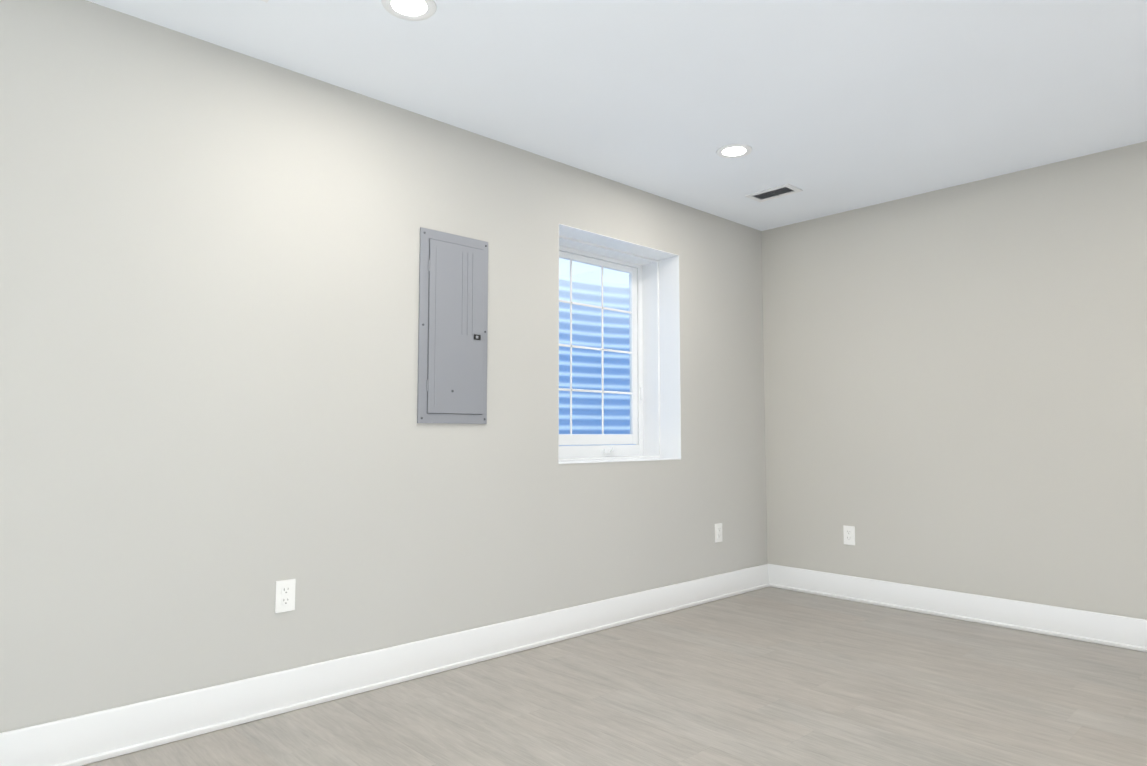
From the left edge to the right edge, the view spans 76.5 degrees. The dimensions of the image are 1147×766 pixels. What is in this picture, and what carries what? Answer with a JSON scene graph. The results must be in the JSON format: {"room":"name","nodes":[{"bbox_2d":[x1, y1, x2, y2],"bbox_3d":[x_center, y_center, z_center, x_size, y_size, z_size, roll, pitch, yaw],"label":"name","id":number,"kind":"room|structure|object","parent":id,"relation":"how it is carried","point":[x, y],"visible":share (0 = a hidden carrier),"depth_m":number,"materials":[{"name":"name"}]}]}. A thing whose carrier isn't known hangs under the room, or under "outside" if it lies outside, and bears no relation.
{"room":"finished basement","nodes":[
{"label":"finished basement","id":0,"kind":"room"},
{"bbox_2d":[0,0,767,732],"bbox_3d":[-0.725,0.036,3.331,5.516,2.440,0.330,4,-5,-43],"label":"wall","id":1,"kind":"structure","parent":0,"point":[212,430],"depth_m":2.75,"materials":[{"name":"paint"}]},
{"bbox_2d":[275,579,295,612],"bbox_3d":[-1.076,0.795,2.717,0.072,0.116,0.010,4,-5,-43],"label":"electrical outlet","id":2,"kind":"object","parent":1,"relation":"attached to","point":[285,596],"visible":1,"depth_m":2.71,"materials":[{"name":"white plastic"}]},
{"bbox_2d":[0,564,767,765],"bbox_3d":[-0.603,1.170,3.119,5.276,0.148,0.028,4,-5,-43],"label":"baseboard","id":3,"kind":"structure","parent":1,"relation":"attached to","point":[85,739],"depth_m":2.78,"materials":[{"name":"white"}]},
{"bbox_2d":[417,227,487,423],"bbox_3d":[-0.535,-0.247,3.286,0.365,0.860,0.022,4,-5,-43],"label":"box","id":4,"kind":"object","parent":1,"relation":"attached to","point":[452,330],"visible":1,"depth_m":3.27,"materials":[{"name":"grey metal"}]},
{"bbox_2d":[558,224,680,463],"bbox_3d":[0.173,-0.177,4.183,0.988,1.243,0.334,4,-5,-43],"label":"window unit","id":5,"kind":"structure","parent":1,"relation":"in","point":[596,445],"depth_m":4.45,"materials":[{"name":"white plastic"}]},
{"bbox_2d":[715,523,721,542],"bbox_3d":[0.913,0.940,4.566,0.072,0.116,0.010,4,-5,-43],"label":"electrical outlet","id":6,"kind":"object","parent":1,"relation":"attached to","point":[718,532],"visible":1,"depth_m":4.56,"materials":[{"name":"white plastic"}]},
{"bbox_2d":[83,587,1146,765],"bbox_3d":[0.409,1.218,2.029,5.516,0.100,3.655,4,-5,-43],"label":"floor","id":7,"kind":"structure","parent":0,"point":[769,676],"depth_m":2.76,"materials":[{"name":"beige laminate"}]},
{"bbox_2d":[87,0,1146,230],"bbox_3d":[0.409,-1.316,2.207,5.516,0.100,3.655,4,-5,-43],"label":"ceiling","id":8,"kind":"structure","parent":0,"point":[829,107],"depth_m":2.91,"materials":[{"name":"paint"}]},
{"bbox_2d":[382,0,436,20],"bbox_3d":[-0.543,-1.248,2.405,0.178,0.006,0.178,4,-5,-43],"label":"recessed light","id":9,"kind":"object","parent":8,"relation":"in","point":[414,10],"visible":1,"depth_m":2.42,"materials":[{"name":"white plastic"}]},
{"bbox_2d":[716,144,751,157],"bbox_3d":[0.805,-1.161,3.647,0.178,0.006,0.178,4,-5,-43],"label":"recessed light","id":10,"kind":"object","parent":8,"relation":"in","point":[734,151],"visible":1,"depth_m":3.64,"materials":[{"name":"white plastic"}]},
{"bbox_2d":[745,183,802,201],"bbox_3d":[1.175,-1.116,4.275,0.165,0.008,0.285,4,-5,-43],"label":"ceiling vent","id":11,"kind":"object","parent":8,"relation":"in","point":[774,192],"visible":0.98,"depth_m":4.27,"materials":[{"name":"white metal"}]},
{"bbox_2d":[761,141,1146,619],"bbox_3d":[2.453,0.075,3.877,0.120,2.440,3.205,4,-5,-43],"label":"wall","id":12,"kind":"structure","parent":0,"point":[955,386],"depth_m":4.04,"materials":[{"name":"paint"}]},
{"bbox_2d":[843,525,854,544],"bbox_3d":[1.712,0.947,4.517,0.010,0.116,0.072,4,-5,-43],"label":"electrical outlet","id":13,"kind":"object","parent":12,"relation":"attached to","point":[849,534],"visible":1,"depth_m":4.51,"materials":[{"name":"white plastic"}]},
{"bbox_2d":[768,564,1146,651],"bbox_3d":[2.399,1.213,3.726,0.056,0.148,3.175,4,-5,-43],"label":"baseboard","id":14,"kind":"structure","parent":12,"relation":"attached to","point":[1124,632],"depth_m":3.97,"materials":[{"name":"white"}]},
{"bbox_3d":[0.062,0.821,4.725,2.200,0.070,0.700,4,-5,-43],"label":"gravel","id":15,"kind":"object","parent":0,"visible":0},
{"bbox_2d":[559,276,635,445],"bbox_3d":[0.092,0.021,4.749,2.023,1.570,0.612,4,-5,-43],"label":"window well","id":16,"kind":"object","parent":15,"relation":"on","point":[613,425],"visible":0.02,"depth_m":5.17,"materials":[{"name":"blue"}]}
]}

